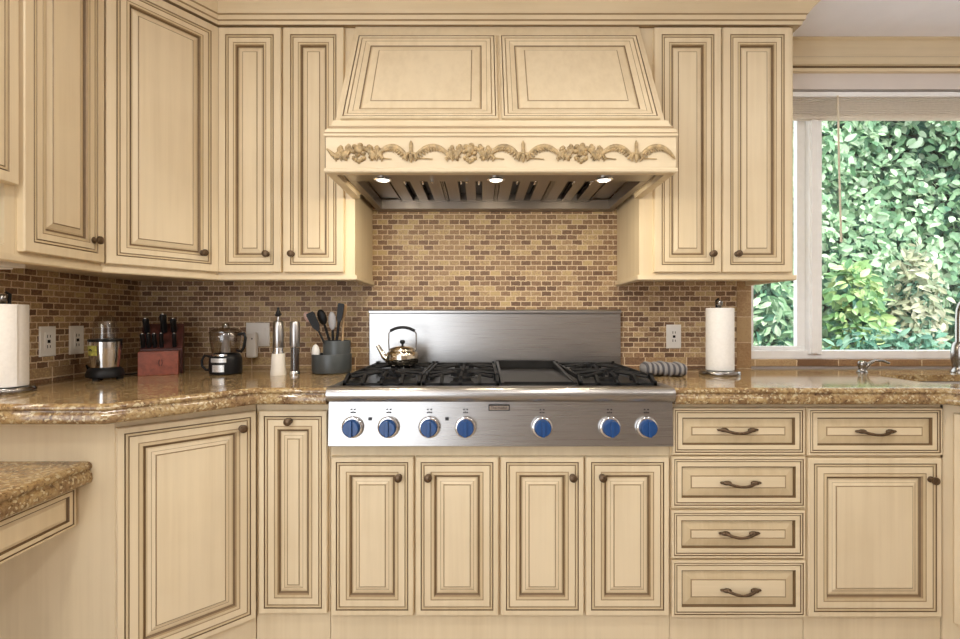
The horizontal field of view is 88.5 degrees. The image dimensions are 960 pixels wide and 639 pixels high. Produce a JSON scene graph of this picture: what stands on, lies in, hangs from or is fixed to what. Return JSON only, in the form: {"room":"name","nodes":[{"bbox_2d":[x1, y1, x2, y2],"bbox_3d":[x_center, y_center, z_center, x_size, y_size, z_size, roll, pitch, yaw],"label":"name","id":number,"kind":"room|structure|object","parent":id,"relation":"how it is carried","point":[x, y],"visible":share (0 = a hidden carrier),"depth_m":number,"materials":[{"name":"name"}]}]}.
{"room":"kitchen","nodes":[
{"label":"kitchen","id":0,"kind":"room"},
{"bbox_2d":[372,73,959,367],"bbox_3d":[0.630,-0.110,2.520,4.940,2.540,0.160,0,0,0],"label":"wall","id":1,"kind":"structure","parent":0,"point":[802,82],"depth_m":2.44,"materials":[{"name":"paint"}]},
{"bbox_2d":[25,0,217,280],"bbox_3d":[-1.388,-0.712,2.087,0.579,1.047,0.683,0,0,0],"label":"upper cabinet","id":2,"kind":"object","parent":1,"relation":"attached to","point":[161,59],"visible":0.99,"depth_m":1.89,"materials":[{"name":"beige paint"}]},
{"bbox_2d":[246,323,269,345],"bbox_3d":[-1.094,0.074,2.425,0.115,0.117,0.010,0,0,0],"label":"wall plate","id":3,"kind":"object","parent":1,"relation":"attached to","point":[263,329],"visible":0.75,"depth_m":2.42,"materials":[{"name":"white plastic"}]},
{"bbox_2d":[246,332,257,357],"bbox_3d":[-1.110,0.124,2.401,0.048,0.124,0.036,0,0,0],"label":"plug","id":4,"kind":"object","parent":3,"relation":"attached to","point":[252,337],"visible":1,"depth_m":2.38,"materials":[{"name":"white plastic"}]},
{"bbox_2d":[218,28,371,279],"bbox_3d":[-0.820,-0.712,2.235,0.580,1.047,0.387,0,0,0],"label":"upper cabinet","id":5,"kind":"object","parent":1,"relation":"attached to","point":[280,89],"visible":0.98,"depth_m":2.07,"materials":[{"name":"beige paint"}]},
{"bbox_2d":[0,252,373,285],"bbox_3d":[-1.079,-0.177,1.701,0.536,0.022,1.826,0,0,32],"label":"rail","id":6,"kind":"object","parent":5,"relation":"attached to","point":[5,257],"visible":1,"depth_m":1.92,"materials":[{"name":"beige paint"}]},
{"bbox_2d":[139,190,750,367],"bbox_3d":[-0.172,-0.200,2.433,3.015,0.881,0.013,0,0,0],"label":"backsplash","id":7,"kind":"structure","parent":1,"relation":"attached to","point":[421,260],"depth_m":2.43,"materials":[{"name":"tile"}]},
{"bbox_2d":[163,0,820,31],"bbox_3d":[-0.342,-1.308,1.649,3.759,0.143,1.683,0,0,-38],"label":"crown molding","id":8,"kind":"structure","parent":1,"relation":"attached to","point":[219,13],"depth_m":2.05,"materials":[{"name":"beige paint"}]},
{"bbox_2d":[323,27,677,211],"bbox_3d":[0.072,-0.873,2.064,1.232,0.722,0.727,0,0,0],"label":"range hood","id":9,"kind":"object","parent":1,"relation":"attached to","point":[434,119],"visible":1,"depth_m":1.85,"materials":[{"name":"beige paint"}]},
{"bbox_2d":[374,176,391,182],"bbox_3d":[-0.365,-0.526,1.855,0.067,0.007,0.067,0,0,-8],"label":"puck light","id":10,"kind":"object","parent":9,"relation":"on","point":[383,179],"depth_m":1.84,"materials":[{"name":"white glass"}]},
{"bbox_2d":[487,176,504,182],"bbox_3d":[0.060,-0.526,1.855,0.067,0.007,0.067,0,0,8],"label":"puck light","id":11,"kind":"object","parent":9,"relation":"on","point":[495,179],"depth_m":1.84,"materials":[{"name":"white glass"}]},
{"bbox_2d":[595,176,612,182],"bbox_3d":[0.467,-0.526,1.855,0.067,0.007,0.067,0,0,-8],"label":"puck light","id":12,"kind":"object","parent":9,"relation":"on","point":[601,179],"depth_m":1.84,"materials":[{"name":"white"}]},
{"bbox_2d":[666,325,680,347],"bbox_3d":[0.954,0.084,2.426,0.072,0.117,0.009,0,0,0],"label":"electrical outlet","id":13,"kind":"object","parent":1,"relation":"attached to","point":[673,332],"visible":1,"depth_m":2.42,"materials":[{"name":"white plastic"}]},
{"bbox_2d":[617,28,792,280],"bbox_3d":[1.000,-0.712,2.235,0.651,1.047,0.387,0,0,0],"label":"upper cabinet","id":14,"kind":"object","parent":1,"relation":"attached to","point":[726,93],"visible":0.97,"depth_m":2.07,"materials":[{"name":"beige paint"}]},
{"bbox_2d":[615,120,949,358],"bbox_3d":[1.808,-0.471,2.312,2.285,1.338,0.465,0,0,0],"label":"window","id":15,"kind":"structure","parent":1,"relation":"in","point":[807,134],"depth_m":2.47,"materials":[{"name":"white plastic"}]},
{"bbox_2d":[793,92,959,242],"bbox_3d":[2.143,-0.752,2.447,1.595,0.748,0.051,0,0,0],"label":"window shade","id":16,"kind":"object","parent":15,"relation":"attached to","point":[824,106],"visible":0.67,"depth_m":2.44,"materials":[{"name":"beige fabric"}]},
{"bbox_2d":[751,359,951,365],"bbox_3d":[2.138,-0.015,2.514,1.625,0.490,0.173,0,0,0],"label":"trim","id":17,"kind":"structure","parent":1,"relation":"attached to","point":[754,362],"depth_m":2.43,"materials":[{"name":"tile"}]},
{"bbox_2d":[793,36,959,72],"bbox_3d":[2.140,-1.299,2.422,1.620,0.162,0.036,0,0,0],"label":"crown molding","id":18,"kind":"structure","parent":1,"relation":"attached to","point":[811,54],"depth_m":2.42,"materials":[{"name":"beige paint"}]},
{"bbox_2d":[793,0,959,35],"bbox_3d":[0.630,-1.460,0.375,4.940,0.160,4.650,0,0,0],"label":"ceiling","id":19,"kind":"structure","parent":0,"point":[827,17],"depth_m":2.26,"materials":[{"name":"paint"}]},
{"bbox_3d":[0.630,1.210,0.375,4.940,0.100,4.450,0,0,0],"label":"floor","id":20,"kind":"structure","parent":0,"visible":0},
{"bbox_2d":[0,405,256,638],"bbox_3d":[-1.241,0.731,1.957,0.874,0.858,0.942,0,0,0],"label":"base cabinet","id":21,"kind":"object","parent":20,"relation":"on","point":[162,544],"visible":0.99,"depth_m":1.55,"materials":[{"name":"beige paint"}]},
{"bbox_2d":[0,368,361,423],"bbox_3d":[-1.110,0.271,1.913,1.138,0.059,1.030,0,0,0],"label":"countertop","id":22,"kind":"structure","parent":21,"relation":"on","point":[78,400],"depth_m":1.67,"materials":[{"name":"stone"}]},
{"bbox_2d":[0,291,36,394],"bbox_3d":[-1.577,0.073,1.630,0.168,0.336,0.168,0,0,0],"label":"paper towel holder","id":23,"kind":"object","parent":22,"relation":"on","point":[4,298],"visible":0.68,"depth_m":1.62,"materials":[{"name":"silver metal"}]},
{"bbox_2d":[0,304,28,387],"bbox_3d":[-1.577,0.085,1.630,0.130,0.270,0.129,0,0,0],"label":"paper towel roll","id":24,"kind":"object","parent":23,"relation":"on","point":[14,318],"visible":1,"depth_m":1.60,"materials":[{"name":"white paper"}]},
{"bbox_2d":[85,315,137,380],"bbox_3d":[-1.532,0.111,2.044,0.219,0.260,0.240,0,0,0],"label":"blender","id":25,"kind":"object","parent":22,"relation":"on","point":[104,354],"visible":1,"depth_m":1.95,"materials":[{"name":"silver plastic"}]},
{"bbox_2d":[138,324,183,375],"bbox_3d":[-1.419,0.130,2.200,0.160,0.221,0.167,0,0,-27],"label":"knife block","id":26,"kind":"object","parent":22,"relation":"on","point":[167,360],"visible":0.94,"depth_m":2.15,"materials":[{"name":"brown wood"}]},
{"bbox_2d":[140,333,145,347],"bbox_3d":[-1.466,0.104,2.145,0.019,0.095,0.048,0,0,-25],"label":"knife","id":27,"kind":"object","parent":26,"relation":"in","point":[142,335],"visible":0.97,"depth_m":2.13,"materials":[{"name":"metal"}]},
{"bbox_2d":[142,317,149,333],"bbox_3d":[-1.478,0.039,2.186,0.024,0.100,0.054,0,0,-16],"label":"knife","id":28,"kind":"object","parent":26,"relation":"in","point":[146,327],"visible":0.91,"depth_m":2.17,"materials":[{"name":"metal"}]},
{"bbox_2d":[146,333,151,347],"bbox_3d":[-1.447,0.104,2.155,0.019,0.095,0.048,0,0,-25],"label":"knife","id":29,"kind":"object","parent":26,"relation":"in","point":[148,335],"visible":0.97,"depth_m":2.15,"materials":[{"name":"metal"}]},
{"bbox_2d":[152,333,156,347],"bbox_3d":[-1.428,0.104,2.165,0.019,0.095,0.048,0,0,-25],"label":"knife","id":30,"kind":"object","parent":26,"relation":"in","point":[154,335],"visible":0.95,"depth_m":2.15,"materials":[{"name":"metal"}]},
{"bbox_2d":[158,332,163,347],"bbox_3d":[-1.406,0.104,2.176,0.019,0.095,0.048,0,0,-25],"label":"knife","id":31,"kind":"object","parent":26,"relation":"in","point":[161,335],"visible":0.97,"depth_m":2.17,"materials":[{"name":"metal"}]},
{"bbox_2d":[159,313,167,332],"bbox_3d":[-1.420,0.028,2.214,0.027,0.117,0.062,0,0,-20],"label":"knife","id":32,"kind":"object","parent":26,"relation":"in","point":[163,318],"visible":0.94,"depth_m":2.20,"materials":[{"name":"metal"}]},
{"bbox_2d":[170,317,176,332],"bbox_3d":[-1.388,0.038,2.235,0.025,0.096,0.052,0,0,-18],"label":"knife","id":33,"kind":"object","parent":26,"relation":"in","point":[172,320],"visible":0.9,"depth_m":2.22,"materials":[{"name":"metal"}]},
{"bbox_2d":[172,332,176,346],"bbox_3d":[-1.362,0.104,2.198,0.019,0.095,0.048,0,0,-25],"label":"knife","id":34,"kind":"object","parent":26,"relation":"in","point":[174,335],"visible":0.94,"depth_m":2.19,"materials":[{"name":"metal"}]},
{"bbox_2d":[200,323,246,374],"bbox_3d":[-1.133,0.128,2.179,0.156,0.226,0.147,0,0,-41],"label":"food processor","id":35,"kind":"object","parent":22,"relation":"on","point":[227,362],"visible":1,"depth_m":2.15,"materials":[{"name":"black plastic"}]},
{"bbox_2d":[209,332,246,353],"bbox_3d":[-1.112,0.102,2.190,0.166,0.094,0.132,0,0,0],"label":"bowl","id":36,"kind":"object","parent":35,"relation":"on","point":[225,347],"depth_m":2.17,"materials":[{"name":"glass"}]},
{"bbox_2d":[270,307,285,375],"bbox_3d":[-0.876,0.093,2.140,0.066,0.295,0.066,0,0,0],"label":"salt mill","id":37,"kind":"object","parent":22,"relation":"on","point":[278,368],"visible":1,"depth_m":2.12,"materials":[{"name":"metal"}]},
{"bbox_2d":[289,321,299,374],"bbox_3d":[-0.811,0.124,2.160,0.046,0.233,0.046,0,0,0],"label":"pepper mill","id":38,"kind":"object","parent":22,"relation":"on","point":[294,325],"visible":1,"depth_m":2.14,"materials":[{"name":"metal"}]},
{"bbox_2d":[311,340,351,374],"bbox_3d":[-0.672,0.168,2.235,0.176,0.146,0.176,0,0,0],"label":"utensil caddy","id":39,"kind":"object","parent":22,"relation":"on","point":[336,357],"visible":0.96,"depth_m":2.18,"materials":[{"name":"grey metal"}]},
{"bbox_2d":[303,312,319,336],"bbox_3d":[-0.719,0.093,2.261,0.195,0.257,0.020,0,0,9],"label":"wooden spoon","id":40,"kind":"object","parent":39,"relation":"in","point":[305,313],"visible":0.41,"depth_m":2.27,"materials":[{"name":"brown wood"}]},
{"bbox_2d":[306,311,324,343],"bbox_3d":[-0.706,0.092,2.204,0.136,0.257,0.015,0,0,-16],"label":"spatula","id":41,"kind":"object","parent":39,"relation":"in","point":[311,316],"visible":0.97,"depth_m":2.19,"materials":[{"name":"black plastic"}]},
{"bbox_2d":[311,344,319,354],"bbox_3d":[-0.734,0.145,2.200,0.036,0.070,0.030,0,0,0],"label":"timer","id":42,"kind":"object","parent":39,"relation":"in","point":[315,349],"visible":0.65,"depth_m":2.19,"materials":[{"name":"white plastic"}]},
{"bbox_2d":[317,309,330,340],"bbox_3d":[-0.697,0.087,2.260,0.098,0.267,0.022,0,0,0],"label":"serving spoon","id":43,"kind":"object","parent":39,"relation":"in","point":[321,316],"visible":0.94,"depth_m":2.25,"materials":[{"name":"black plastic"}]},
{"bbox_2d":[311,353,351,374],"bbox_3d":[-0.672,0.198,2.235,0.176,0.086,0.176,0,0,0],"label":"bowl","id":44,"kind":"object","parent":39,"relation":"on","point":[324,363],"depth_m":2.16,"materials":[{"name":"grey metal"}]},
{"bbox_2d":[328,311,335,340],"bbox_3d":[-0.671,0.091,2.238,0.033,0.256,0.025,0,0,-30],"label":"serving spoon","id":45,"kind":"object","parent":39,"relation":"in","point":[331,318],"visible":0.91,"depth_m":2.23,"materials":[{"name":"grey plastic"}]},
{"bbox_2d":[323,340,350,354],"bbox_3d":[-0.652,0.163,2.245,0.122,0.135,0.122,0,0,0],"label":"cup","id":46,"kind":"object","parent":39,"relation":"on","point":[339,347],"depth_m":2.19,"materials":[{"name":"grey metal"}]},
{"bbox_2d":[335,303,344,340],"bbox_3d":[-0.642,0.073,2.235,0.055,0.294,0.013,0,0,-11],"label":"spatula","id":47,"kind":"object","parent":39,"relation":"in","point":[340,308],"visible":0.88,"depth_m":2.23,"materials":[{"name":"black plastic"}]},
{"bbox_2d":[341,304,346,340],"bbox_3d":[-0.629,0.074,2.270,0.030,0.292,0.021,0,0,0],"label":"wooden spatula","id":48,"kind":"object","parent":39,"relation":"in","point":[345,306],"visible":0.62,"depth_m":2.27,"materials":[{"name":"brown wood"}]},
{"bbox_2d":[326,310,675,445],"bbox_3d":[0.072,0.200,2.057,1.220,0.496,0.722,0,0,0],"label":"gas cooktop","id":49,"kind":"object","parent":22,"relation":"in","point":[479,377],"visible":0.98,"depth_m":1.75,"materials":[{"name":"metal"}]},
{"bbox_2d":[376,326,418,365],"bbox_3d":[-0.353,0.115,2.178,0.170,0.174,0.142,0,0,33],"label":"kettle","id":50,"kind":"object","parent":49,"relation":"on","point":[401,355],"visible":1,"depth_m":2.13,"materials":[{"name":"metal"}]},
{"bbox_2d":[257,404,330,638],"bbox_3d":[-0.675,0.731,2.083,0.266,0.858,0.690,0,0,0],"label":"base cabinet","id":51,"kind":"object","parent":20,"relation":"on","point":[294,452],"visible":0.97,"depth_m":1.77,"materials":[{"name":"beige paint"}]},
{"bbox_2d":[331,446,668,638],"bbox_3d":[0.072,0.806,2.083,1.225,0.708,0.690,0,0,0],"label":"base cabinet","id":52,"kind":"object","parent":20,"relation":"on","point":[428,542],"visible":1,"depth_m":1.77,"materials":[{"name":"beige paint"}]},
{"bbox_2d":[669,404,804,638],"bbox_3d":[0.928,0.731,2.085,0.483,0.858,0.687,0,0,0],"label":"base cabinet","id":53,"kind":"object","parent":20,"relation":"on","point":[737,472],"visible":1,"depth_m":1.77,"materials":[{"name":"beige paint"}]},
{"bbox_2d":[803,405,941,638],"bbox_3d":[1.420,0.731,2.083,0.496,0.858,0.690,0,0,0],"label":"base cabinet","id":54,"kind":"object","parent":20,"relation":"on","point":[872,508],"visible":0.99,"depth_m":1.77,"materials":[{"name":"beige paint"}]},
{"bbox_2d":[940,405,959,638],"bbox_3d":[2.301,0.731,1.923,1.258,0.858,1.010,0,0,0],"label":"base cabinet","id":55,"kind":"object","parent":20,"relation":"on","point":[950,457],"visible":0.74,"depth_m":1.76,"materials":[{"name":"beige paint"}]},
{"bbox_2d":[633,368,959,405],"bbox_3d":[1.813,0.271,1.901,2.254,0.059,1.051,0,0,0],"label":"countertop","id":56,"kind":"structure","parent":55,"relation":"on","point":[755,386],"depth_m":1.77,"materials":[{"name":"stone"}]},
{"bbox_2d":[639,361,686,375],"bbox_3d":[0.786,0.209,2.124,0.187,0.061,0.135,0,0,9],"label":"rolled towel","id":57,"kind":"object","parent":56,"relation":"on","point":[660,368],"visible":0.93,"depth_m":2.07,"materials":[{"name":"fabric"}]},
{"bbox_2d":[699,298,740,376],"bbox_3d":[1.049,0.073,2.160,0.168,0.336,0.168,0,0,0],"label":"paper towel holder","id":58,"kind":"object","parent":56,"relation":"on","point":[718,303],"visible":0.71,"depth_m":2.11,"materials":[{"name":"silver metal"}]},
{"bbox_2d":[706,308,734,370],"bbox_3d":[1.050,0.085,2.160,0.112,0.270,0.111,0,0,0],"label":"paper towel roll","id":59,"kind":"object","parent":58,"relation":"on","point":[720,322],"visible":1,"depth_m":2.11,"materials":[{"name":"white paper"}]},
{"bbox_2d":[856,359,889,372],"bbox_3d":[1.775,0.210,2.226,0.128,0.062,0.043,0,0,20],"label":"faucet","id":60,"kind":"object","parent":56,"relation":"on","point":[863,366],"visible":1,"depth_m":2.23,"materials":[{"name":"silver metal"}]},
{"bbox_2d":[917,381,959,438],"bbox_3d":[2.130,0.365,1.995,0.900,0.189,0.340,0,0,0],"label":"sink","id":61,"kind":"object","parent":56,"relation":"in","point":[940,382],"visible":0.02,"depth_m":2.14,"materials":[{"name":"metal"}]},
{"bbox_2d":[949,301,959,372],"bbox_3d":[2.172,0.058,2.159,0.118,0.366,0.217,0,0,22],"label":"kitchen faucet","id":62,"kind":"object","parent":56,"relation":"on","point":[955,346],"visible":1,"depth_m":2.23,"materials":[{"name":"silver metal"}]},
{"bbox_3d":[-1.765,-0.110,1.045,0.150,2.540,2.790,0,0,0],"label":"wall","id":63,"kind":"structure","parent":0,"visible":0},
{"bbox_2d":[0,0,18,253],"bbox_3d":[-1.501,-0.712,1.112,0.354,1.047,0.624,0,0,0],"label":"upper cabinet","id":64,"kind":"object","parent":63,"relation":"attached to","point":[9,9],"visible":1,"depth_m":1.39,"materials":[{"name":"beige paint"}]},
{"bbox_2d":[0,261,24,268],"bbox_3d":[-1.480,-0.170,1.185,0.160,0.036,0.670,0,0,0],"label":"light","id":65,"kind":"object","parent":64,"relation":"attached to","point":[3,265],"visible":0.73,"depth_m":1.48,"materials":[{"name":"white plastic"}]},
{"bbox_2d":[0,489,75,563],"bbox_3d":[-1.435,0.563,0.973,0.487,0.130,1.046,0,0,0],"label":"desk unit","id":66,"kind":"object","parent":63,"relation":"attached to","point":[24,530],"visible":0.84,"depth_m":1.36,"materials":[{"name":"beige paint"}]},
{"bbox_2d":[0,461,92,519],"bbox_3d":[-1.427,0.463,0.973,0.504,0.066,1.045,0,0,0],"label":"countertop","id":67,"kind":"structure","parent":66,"relation":"on","point":[24,485],"depth_m":1.36,"materials":[{"name":"stone"}]},
{"bbox_2d":[39,326,55,356],"bbox_3d":[-1.676,0.085,1.913,0.009,0.117,0.072,0,0,0],"label":"electrical outlet","id":68,"kind":"object","parent":63,"relation":"attached to","point":[47,334],"visible":1,"depth_m":1.91,"materials":[{"name":"white plastic"}]},
{"bbox_2d":[14,0,103,265],"bbox_3d":[-1.487,-0.712,1.585,0.382,1.047,0.319,0,0,0],"label":"upper cabinet","id":69,"kind":"object","parent":63,"relation":"attached to","point":[59,194],"visible":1,"depth_m":1.56,"materials":[{"name":"beige paint"}]},
{"bbox_2d":[0,268,138,383],"bbox_3d":[-1.685,-0.009,1.365,0.011,0.501,2.130,0,0,0],"label":"backsplash","id":70,"kind":"structure","parent":63,"relation":"attached to","point":[62,301],"depth_m":2.02,"materials":[{"name":"tile"}]},
{"bbox_2d":[69,326,83,354],"bbox_3d":[-1.676,0.085,2.050,0.009,0.117,0.072,0,0,0],"label":"electrical outlet","id":71,"kind":"object","parent":63,"relation":"attached to","point":[76,333],"visible":1,"depth_m":2.04,"materials":[{"name":"white plastic"}]},
{"label":"outside","id":72,"kind":"structure","parent":0,"visible":0},
{"bbox_3d":[3.000,1.360,8.350,22.000,0.100,11.300,0,0,0],"label":"ground","id":73,"kind":"structure","parent":72,"visible":0},
{"bbox_2d":[753,261,793,345],"bbox_3d":[2.654,0.265,4.579,0.764,2.094,0.633,0,0,-31],"label":"bushy shrub","id":74,"kind":"object","parent":73,"relation":"on","point":[773,303],"visible":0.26,"depth_m":4.42,"materials":[{"name":"green plant"}]},
{"bbox_2d":[822,258,898,349],"bbox_3d":[3.507,0.370,4.574,0.618,1.885,0.559,0,0,-35],"label":"bushy shrub","id":75,"kind":"object","parent":73,"relation":"on","point":[856,302],"visible":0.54,"depth_m":4.51,"materials":[{"name":"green plant"}]},
{"bbox_2d":[787,121,959,349],"bbox_3d":[4.102,-0.847,5.839,4.272,4.472,1.522,0,0,0],"label":"ivy hedge","id":76,"kind":"object","parent":73,"relation":"on","point":[900,180],"visible":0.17,"depth_m":5.63,"materials":[{"name":"green plant"}]},
{"bbox_2d":[823,326,950,349],"bbox_3d":[3.350,0.683,3.937,1.252,1.260,0.338,0,0,0],"label":"bushy shrub","id":77,"kind":"object","parent":73,"relation":"on","point":[893,342],"visible":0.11,"depth_m":3.93,"materials":[{"name":"teal plant"}]},
{"bbox_2d":[885,237,955,349],"bbox_3d":[4.137,0.257,4.677,0.595,2.108,0.544,0,0,33],"label":"bushy shrub","id":78,"kind":"object","parent":73,"relation":"on","point":[918,306],"visible":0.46,"depth_m":4.59,"materials":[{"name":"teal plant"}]},
{"bbox_2d":[947,261,959,343],"bbox_3d":[4.813,0.310,4.643,0.650,2.004,0.633,0,0,-44],"label":"bushy shrub","id":79,"kind":"object","parent":73,"relation":"on","point":[951,330],"visible":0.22,"depth_m":4.82,"materials":[{"name":"teal plant"}]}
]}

